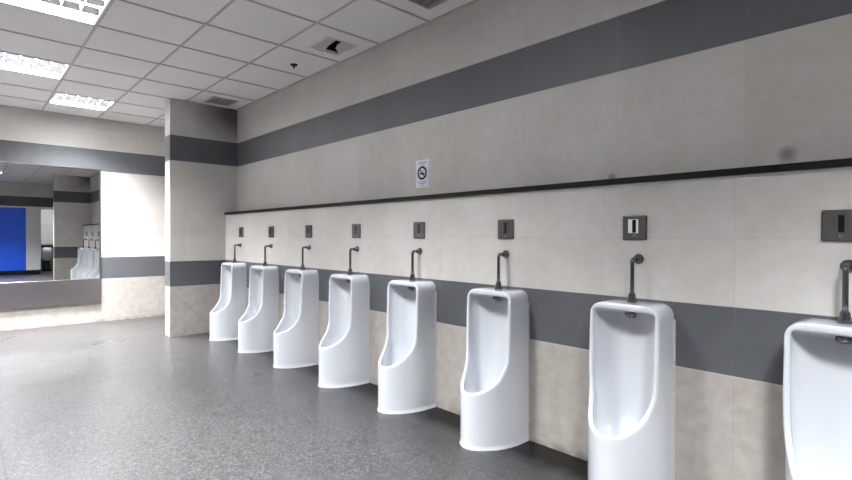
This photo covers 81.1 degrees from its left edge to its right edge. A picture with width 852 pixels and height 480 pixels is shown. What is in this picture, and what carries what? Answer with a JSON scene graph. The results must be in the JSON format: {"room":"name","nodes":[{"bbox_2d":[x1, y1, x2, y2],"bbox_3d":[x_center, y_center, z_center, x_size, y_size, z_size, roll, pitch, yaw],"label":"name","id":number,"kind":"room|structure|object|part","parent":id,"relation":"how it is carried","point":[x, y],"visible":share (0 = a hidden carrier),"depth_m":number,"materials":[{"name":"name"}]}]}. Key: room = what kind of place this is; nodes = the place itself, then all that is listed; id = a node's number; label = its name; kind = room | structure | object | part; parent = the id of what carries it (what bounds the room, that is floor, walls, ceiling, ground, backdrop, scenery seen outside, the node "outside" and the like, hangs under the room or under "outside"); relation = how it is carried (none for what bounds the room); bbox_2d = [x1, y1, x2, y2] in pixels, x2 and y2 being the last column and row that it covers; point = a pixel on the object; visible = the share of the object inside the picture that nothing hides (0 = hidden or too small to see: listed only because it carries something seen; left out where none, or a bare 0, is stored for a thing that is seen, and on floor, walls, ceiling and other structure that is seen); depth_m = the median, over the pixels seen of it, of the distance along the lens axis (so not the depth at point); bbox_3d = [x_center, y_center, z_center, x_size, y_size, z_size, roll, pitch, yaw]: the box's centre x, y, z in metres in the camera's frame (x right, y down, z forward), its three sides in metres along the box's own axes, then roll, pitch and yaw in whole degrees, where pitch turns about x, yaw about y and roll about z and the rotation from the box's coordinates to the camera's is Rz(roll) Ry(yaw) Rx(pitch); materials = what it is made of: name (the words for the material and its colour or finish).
{"room":"public restroom","nodes":[
{"label":"public restroom","id":0,"kind":"room"},
{"bbox_2d":[0,106,164,330],"bbox_3d":[-5.661,-0.390,5.868,5.670,3.047,0.120,0,1,-43],"label":"wall","id":1,"kind":"structure","parent":0,"point":[130,158],"depth_m":6.97,"materials":[{"name":"paint"}]},
{"bbox_2d":[0,161,100,308],"bbox_3d":[-5.257,-0.060,6.135,2.122,1.810,0.045,0,1,-43],"label":"wall mirror","id":2,"kind":"object","parent":1,"relation":"attached to","point":[50,216],"visible":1,"depth_m":6.46,"materials":[{"name":"clear glass"}]},
{"bbox_2d":[165,98,236,337],"bbox_3d":[-2.767,-0.258,6.162,0.795,2.797,0.197,0,1,-43],"label":"wall","id":3,"kind":"structure","parent":0,"point":[200,139],"depth_m":6.01,"materials":[{"name":"tile"}]},
{"bbox_2d":[0,0,472,126],"bbox_3d":[-1.153,-1.622,1.026,5.428,0.001,13.095,0,1,-43],"label":"ceiling","id":4,"kind":"structure","parent":0,"point":[372,20],"depth_m":4.22,"materials":[{"name":"white tile"}]},
{"bbox_2d":[0,52,69,78],"bbox_3d":[-3.765,-1.716,4.706,0.584,0.138,0.584,0,1,-43],"label":"ceiling light","id":5,"kind":"object","parent":4,"relation":"attached to","point":[12,62],"visible":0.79,"depth_m":4.79,"materials":[{"name":"white paint"}]},
{"bbox_2d":[0,0,110,24],"bbox_3d":[-2.539,-1.704,3.389,0.584,0.138,0.584,0,1,-43],"label":"ceiling light","id":6,"kind":"object","parent":4,"relation":"attached to","point":[85,11],"visible":1,"depth_m":3.58,"materials":[{"name":"white paint"}]},
{"bbox_2d":[48,92,114,110],"bbox_3d":[-4.143,-1.726,5.995,0.584,0.138,0.584,0,1,-43],"label":"ceiling light","id":7,"kind":"object","parent":4,"relation":"attached to","point":[57,98],"visible":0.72,"depth_m":6.06,"materials":[{"name":"white paint"}]},
{"bbox_2d":[204,96,238,105],"bbox_3d":[-2.440,-1.687,5.941,0.300,0.076,0.300,0,1,-43],"label":"ceiling vent","id":8,"kind":"object","parent":4,"relation":"in","point":[215,100],"visible":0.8,"depth_m":5.97,"materials":[{"name":"metal"}]},
{"bbox_2d":[0,0,479,127],"bbox_3d":[-1.156,-1.631,1.023,5.437,0.034,13.095,0,1,-43],"label":"grid","id":9,"kind":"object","parent":4,"relation":"attached to","point":[82,47],"depth_m":4.32,"materials":[{"name":"silver metal"}]},
{"bbox_2d":[308,36,357,55],"bbox_3d":[-0.785,-1.736,4.216,0.300,0.224,0.300,0,1,-43],"label":"ceiling vent","id":10,"kind":"object","parent":4,"relation":"in","point":[328,44],"visible":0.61,"depth_m":4.24,"materials":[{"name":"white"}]},
{"bbox_3d":[-0.727,-1.649,4.261,0.145,0.025,0.275,0,1,-43],"label":"damper blade","id":11,"kind":"part","parent":10,"relation":"part of","materials":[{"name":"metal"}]},
{"bbox_2d":[407,0,448,9],"bbox_3d":[0.013,-1.661,3.307,0.300,0.076,0.300,0,1,-43],"label":"ceiling vent","id":12,"kind":"object","parent":4,"relation":"in","point":[427,4],"visible":1,"depth_m":3.45,"materials":[{"name":"metal"}]},
{"bbox_2d":[0,316,587,479],"bbox_3d":[-1.162,1.229,1.044,5.670,0.100,13.335,0,1,-43],"label":"floor","id":13,"kind":"structure","parent":0,"point":[126,399],"depth_m":3.21,"materials":[{"name":"stone"}]},
{"bbox_2d":[209,243,246,340],"bbox_3d":[-2.334,0.591,5.806,0.368,1.112,0.351,0,1,-43],"label":"urinal","id":14,"kind":"object","parent":13,"relation":"on","point":[231,306],"visible":0.93,"depth_m":5.73,"materials":[{"name":"porcelain"},{"name":"chrome"}]},
{"bbox_2d":[237,244,278,352],"bbox_3d":[-1.785,0.596,5.216,0.368,1.112,0.351,0,1,-43],"label":"urinal","id":15,"kind":"object","parent":13,"relation":"on","point":[257,325],"visible":0.99,"depth_m":5.14,"materials":[{"name":"porcelain"},{"name":"chrome"}]},
{"bbox_2d":[273,245,318,368],"bbox_3d":[-1.243,0.602,4.634,0.368,1.112,0.351,0,1,-43],"label":"urinal","id":16,"kind":"object","parent":13,"relation":"on","point":[296,336],"visible":1,"depth_m":4.57,"materials":[{"name":"porcelain"},{"name":"chrome"}]},
{"bbox_2d":[318,246,369,387],"bbox_3d":[-0.706,0.607,4.058,0.368,1.112,0.351,0,1,-43],"label":"urinal","id":17,"kind":"object","parent":13,"relation":"on","point":[344,348],"visible":1,"depth_m":4.00,"materials":[{"name":"porcelain"},{"name":"chrome"}]},
{"bbox_2d":[377,248,436,413],"bbox_3d":[-0.175,0.613,3.487,0.368,1.112,0.351,0,1,-43],"label":"urinal","id":18,"kind":"object","parent":13,"relation":"on","point":[407,360],"visible":1,"depth_m":3.43,"materials":[{"name":"porcelain"},{"name":"chrome"}]},
{"bbox_2d":[459,250,529,450],"bbox_3d":[0.356,0.618,2.917,0.368,1.112,0.351,0,1,-43],"label":"urinal","id":19,"kind":"object","parent":13,"relation":"on","point":[494,387],"visible":1,"depth_m":2.87,"materials":[{"name":"white porcelain"},{"name":"dark metal"}]},
{"bbox_2d":[587,254,675,479],"bbox_3d":[0.911,0.624,2.322,0.368,1.112,0.351,0,1,-43],"label":"urinal","id":20,"kind":"object","parent":13,"relation":"on","point":[632,343],"visible":1,"depth_m":2.33,"materials":[{"name":"white porcelain"},{"name":"dark metal"}]},
{"bbox_2d":[783,260,851,479],"bbox_3d":[1.448,0.629,1.745,0.368,1.112,0.351,0,1,-43],"label":"urinal","id":21,"kind":"object","parent":13,"relation":"on","point":[817,359],"visible":1,"depth_m":1.86,"materials":[{"name":"white porcelain"},{"name":"dark metal"}]},
{"bbox_2d":[226,166,851,479],"bbox_3d":[-0.262,0.434,3.949,0.148,1.456,6.466,0,1,-43],"label":"wall","id":22,"kind":"structure","parent":0,"point":[737,261],"depth_m":2.48,"materials":[{"name":"tile"}]},
{"bbox_2d":[239,227,242,236],"bbox_3d":[-2.193,-0.092,5.903,0.014,0.120,0.120,0,1,-43],"label":"sensor","id":23,"kind":"object","parent":22,"relation":"attached to","point":[240,228],"visible":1,"depth_m":5.89,"materials":[{"name":"grey metal"}]},
{"bbox_2d":[268,226,273,236],"bbox_3d":[-1.658,-0.087,5.328,0.014,0.120,0.120,0,1,-43],"label":"sensor","id":24,"kind":"object","parent":22,"relation":"attached to","point":[270,228],"visible":1,"depth_m":5.32,"materials":[{"name":"grey metal"}]},
{"bbox_2d":[305,225,311,237],"bbox_3d":[-1.123,-0.082,4.753,0.014,0.120,0.120,0,1,-43],"label":"sensor","id":25,"kind":"object","parent":22,"relation":"attached to","point":[308,228],"visible":1,"depth_m":4.74,"materials":[{"name":"grey metal"}]},
{"bbox_2d":[352,224,360,237],"bbox_3d":[-0.587,-0.076,4.179,0.014,0.120,0.120,0,1,-43],"label":"sensor","id":26,"kind":"object","parent":22,"relation":"attached to","point":[356,228],"visible":1,"depth_m":4.17,"materials":[{"name":"grey metal"}]},
{"bbox_2d":[413,222,424,238],"bbox_3d":[-0.052,-0.071,3.604,0.014,0.120,0.120,0,1,-43],"label":"sensor","id":27,"kind":"object","parent":22,"relation":"attached to","point":[418,227],"visible":1,"depth_m":3.60,"materials":[{"name":"grey metal"}]},
{"bbox_2d":[498,219,513,238],"bbox_3d":[0.484,-0.065,3.029,0.014,0.120,0.120,0,1,-43],"label":"sensor","id":28,"kind":"object","parent":22,"relation":"attached to","point":[505,226],"visible":1,"depth_m":3.02,"materials":[{"name":"grey metal"}]},
{"bbox_2d":[224,158,851,214],"bbox_3d":[-0.266,-0.308,3.938,0.166,0.030,6.466,0,1,-43],"label":"trim","id":29,"kind":"structure","parent":22,"relation":"on","point":[846,162],"depth_m":2.50,"materials":[{"name":"black metal"}]},
{"bbox_2d":[623,215,646,239],"bbox_3d":[1.024,-0.060,2.448,0.014,0.120,0.120,0,1,-43],"label":"sensor","id":30,"kind":"object","parent":22,"relation":"attached to","point":[634,227],"visible":1,"depth_m":2.44,"materials":[{"name":"grey metal"}]},
{"bbox_2d":[821,209,851,241],"bbox_3d":[1.561,-0.054,1.872,0.014,0.120,0.120,0,1,-43],"label":"sensor","id":31,"kind":"object","parent":22,"relation":"attached to","point":[836,225],"visible":1,"depth_m":1.88,"materials":[{"name":"grey metal"}]},
{"bbox_2d":[237,0,851,210],"bbox_3d":[0.873,-0.351,2.925,0.120,3.047,13.095,0,1,-43],"label":"wall","id":32,"kind":"structure","parent":0,"point":[495,94],"depth_m":2.94,"materials":[{"name":"tile"}]},
{"bbox_2d":[416,159,428,187],"bbox_3d":[-0.029,-0.506,3.803,0.002,0.212,0.146,0,1,-43],"label":"notice","id":33,"kind":"object","parent":32,"relation":"attached to","point":[422,166],"visible":1,"depth_m":3.80,"materials":[{"name":"white paper"}]}
]}

